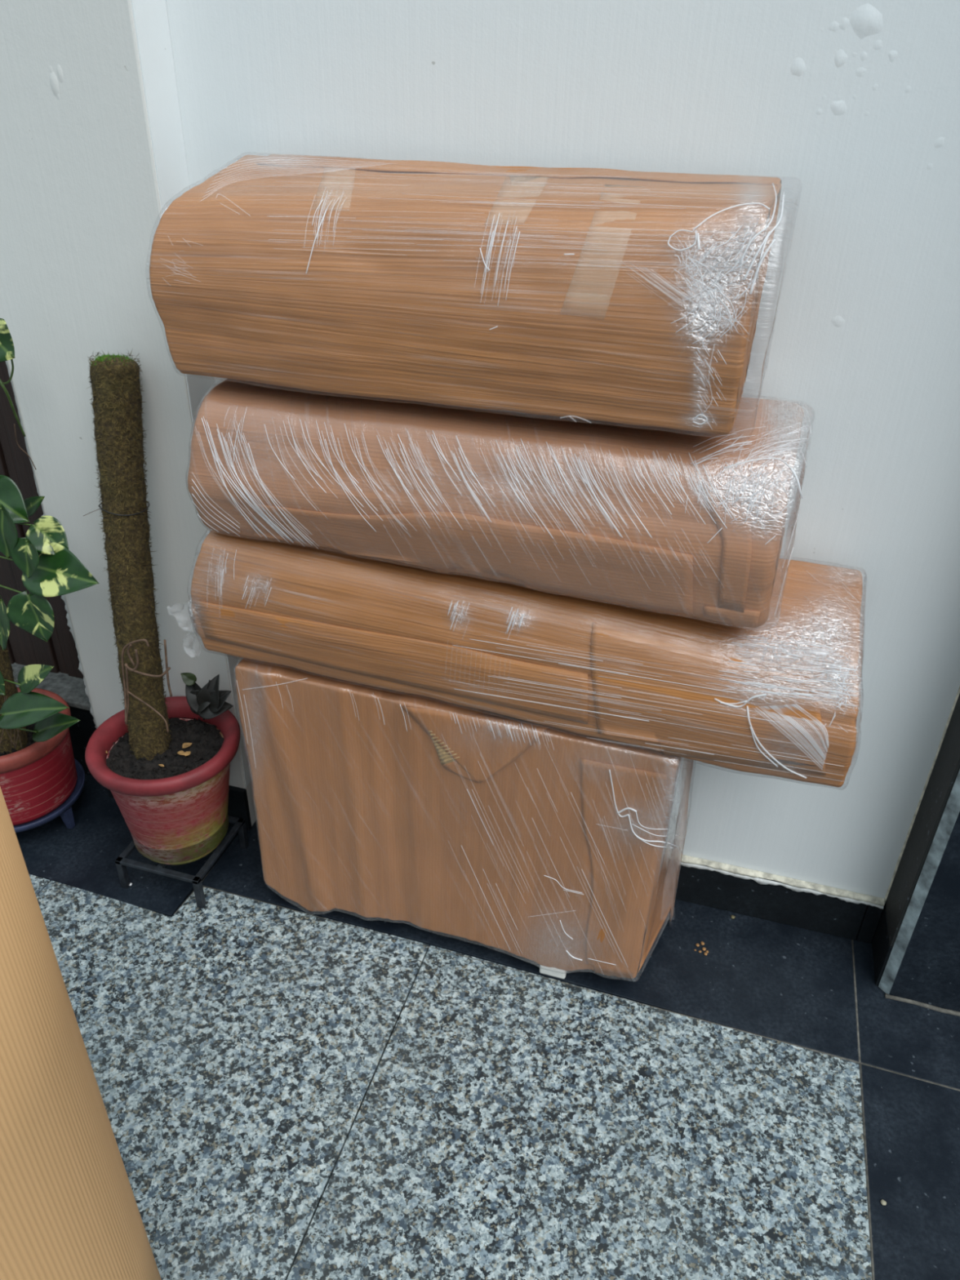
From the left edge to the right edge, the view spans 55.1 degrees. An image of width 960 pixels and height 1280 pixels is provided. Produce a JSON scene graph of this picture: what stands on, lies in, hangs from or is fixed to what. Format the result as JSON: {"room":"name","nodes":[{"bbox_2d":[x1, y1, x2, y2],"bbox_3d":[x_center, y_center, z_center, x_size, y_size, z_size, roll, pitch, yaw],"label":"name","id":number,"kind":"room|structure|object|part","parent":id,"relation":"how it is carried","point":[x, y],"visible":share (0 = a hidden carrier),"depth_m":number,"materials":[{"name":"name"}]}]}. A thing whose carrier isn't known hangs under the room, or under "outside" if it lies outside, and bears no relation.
{"room":"house porch","nodes":[
{"label":"house porch","id":0,"kind":"room"},
{"bbox_2d":[0,687,77,826],"bbox_3d":[-1.065,0.268,2.085,0.290,0.201,0.290,10,32,13],"label":"pot","id":1,"kind":"object","parent":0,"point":[36,778],"depth_m":2.02,"materials":[{"name":"red ceramic"}]},
{"bbox_2d":[0,0,257,826],"bbox_3d":[-0.631,-0.966,1.566,0.386,3.012,0.392,10,32,13],"label":"wall","id":2,"kind":"structure","parent":0,"point":[93,157],"depth_m":1.56,"materials":[{"name":"grey paint"}]},
{"bbox_2d":[0,360,83,678],"bbox_3d":[-1.282,-1.157,1.630,1.000,2.780,0.070,10,32,13],"label":"door","id":3,"kind":"structure","parent":2,"relation":"in","point":[24,648],"depth_m":2.13,"materials":[{"name":"brown wood"}]},
{"bbox_2d":[10,662,96,775],"bbox_3d":[-1.328,0.137,2.384,0.988,0.248,0.180,10,32,13],"label":"trim","id":4,"kind":"structure","parent":2,"relation":"attached to","point":[71,689],"depth_m":2.21,"materials":[{"name":"black stone"}]},
{"bbox_3d":[-1.335,0.054,2.300,0.988,0.018,0.120,10,32,13],"label":"sill stone","id":5,"kind":"part","parent":4,"relation":"part of","materials":[{"name":"grey stone"}]},
{"bbox_2d":[106,785,251,830],"bbox_3d":[-0.712,0.358,2.151,0.376,0.116,0.013,10,32,13],"label":"baseboard","id":6,"kind":"structure","parent":2,"relation":"attached to","point":[237,806],"depth_m":2.10,"materials":[{"name":"black stone"}]},
{"bbox_2d":[15,773,959,1279],"bbox_3d":[-0.208,1.612,0.289,8.000,0.060,4.800,10,32,13],"label":"floor","id":7,"kind":"structure","parent":0,"point":[289,1091],"depth_m":1.59,"materials":[{"name":"stone"}]},
{"bbox_2d":[13,758,84,832],"bbox_3d":[-1.067,0.375,2.151,0.282,0.074,0.282,10,32,13],"label":"plant stand","id":8,"kind":"object","parent":7,"relation":"on","point":[64,811],"visible":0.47,"depth_m":2.10,"materials":[{"name":"blue plastic"}]},
{"bbox_2d":[0,318,98,826],"bbox_3d":[-0.931,-0.099,1.824,0.548,1.104,0.290,8,32,11],"label":"pothos","id":9,"kind":"object","parent":8,"relation":"on","point":[38,774],"visible":1,"depth_m":1.81,"materials":[{"name":"plant"}]},
{"bbox_3d":[-0.928,-0.135,1.777,0.308,0.899,0.163,10,32,13],"label":"stem","id":10,"kind":"part","parent":9,"relation":"part of","materials":[{"name":"plant"}]},
{"bbox_3d":[-0.951,0.408,2.117,0.025,0.056,0.024,10,32,13],"label":"leg","id":11,"kind":"part","parent":8,"relation":"part of","materials":[{"name":"blue plastic"}]},
{"bbox_2d":[0,786,161,1279],"bbox_3d":[-0.562,0.530,0.865,0.398,1.170,0.403,10,32,13],"label":"cardboard","id":12,"kind":"object","parent":7,"relation":"on","point":[69,1211],"visible":1,"depth_m":0.78,"materials":[{"name":"cardboard"}]},
{"bbox_2d":[115,815,248,908],"bbox_3d":[-0.647,0.465,2.013,0.197,0.080,0.197,10,32,13],"label":"plant stand","id":13,"kind":"object","parent":7,"relation":"on","point":[122,862],"visible":0.71,"depth_m":1.94,"materials":[{"name":"black paint"}]},
{"bbox_3d":[-0.761,0.500,1.962,0.014,0.070,0.014,10,32,13],"label":"leg","id":14,"kind":"part","parent":13,"relation":"part of","materials":[{"name":"black paint"}]},
{"bbox_2d":[83,349,239,865],"bbox_3d":[-0.634,-0.006,1.732,0.300,1.016,0.300,10,32,13],"label":"potted plant","id":15,"kind":"object","parent":13,"relation":"on","point":[164,762],"visible":1,"depth_m":1.79,"materials":[{"name":"plant"}]},
{"bbox_2d":[84,696,239,865],"bbox_3d":[-0.641,0.311,1.927,0.300,0.272,0.300,10,32,13],"label":"pot","id":16,"kind":"object","parent":15,"relation":"attached to","point":[170,789],"depth_m":1.85,"materials":[{"name":"red ceramic"}]},
{"bbox_3d":[-0.556,0.121,1.864,0.085,0.096,0.014,10,32,13],"label":"withered stem","id":17,"kind":"part","parent":15,"relation":"part of","materials":[{"name":"black plant"}]},
{"bbox_3d":[-0.585,0.530,1.919,0.014,0.070,0.014,10,32,13],"label":"leg","id":18,"kind":"part","parent":13,"relation":"part of","materials":[{"name":"black paint"}]},
{"bbox_3d":[-0.533,0.439,2.069,0.014,0.070,0.014,10,32,13],"label":"leg","id":19,"kind":"part","parent":13,"relation":"part of","materials":[{"name":"black paint"}]},
{"bbox_2d":[235,657,693,978],"bbox_3d":[-0.011,0.307,1.797,0.848,0.609,0.292,10,32,13],"label":"parcel","id":20,"kind":"object","parent":7,"relation":"on","point":[561,851],"visible":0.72,"depth_m":1.67,"materials":[{"name":"brown cardboard"}]},
{"bbox_2d":[187,528,866,787],"bbox_3d":[0.035,-0.039,1.571,1.171,0.276,0.298,10,32,13],"label":"parcel","id":21,"kind":"object","parent":20,"relation":"on","point":[780,697],"visible":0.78,"depth_m":1.44,"materials":[{"name":"brown cardboard"}]},
{"bbox_2d":[187,378,814,628],"bbox_3d":[0.017,-0.255,1.444,0.934,0.276,0.305,10,32,13],"label":"parcel","id":22,"kind":"object","parent":21,"relation":"on","point":[671,521],"visible":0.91,"depth_m":1.32,"materials":[{"name":"brown cardboard"}]},
{"bbox_2d":[149,151,791,436],"bbox_3d":[-0.018,-0.509,1.309,0.865,0.288,0.293,10,32,13],"label":"parcel","id":23,"kind":"object","parent":22,"relation":"on","point":[621,296],"visible":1,"depth_m":1.21,"materials":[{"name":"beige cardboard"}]},
{"bbox_2d":[880,1199,886,1205],"bbox_3d":[0.635,0.885,1.448,0.009,0.005,0.009,10,32,13],"label":"crumb","id":24,"kind":"object","parent":7,"relation":"on","point":[882,1202],"visible":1,"depth_m":1.45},
{"bbox_2d":[165,0,959,898],"bbox_3d":[0.731,-0.707,1.195,2.590,3.012,0.122,10,32,13],"label":"wall","id":25,"kind":"structure","parent":0,"point":[854,105],"depth_m":1.34,"materials":[{"name":"white paint"}]},
{"bbox_2d":[675,854,884,943],"bbox_3d":[0.148,0.456,2.018,1.370,0.122,0.017,10,32,13],"label":"baseboard","id":26,"kind":"structure","parent":25,"relation":"attached to","point":[815,907],"depth_m":1.90,"materials":[{"name":"black tile"}]},
{"bbox_2d":[871,685,959,1016],"bbox_3d":[1.374,-0.524,0.922,1.170,3.012,0.144,10,32,13],"label":"wall","id":27,"kind":"structure","parent":0,"point":[916,940],"depth_m":1.68,"materials":[{"name":"black stone"}]}
]}

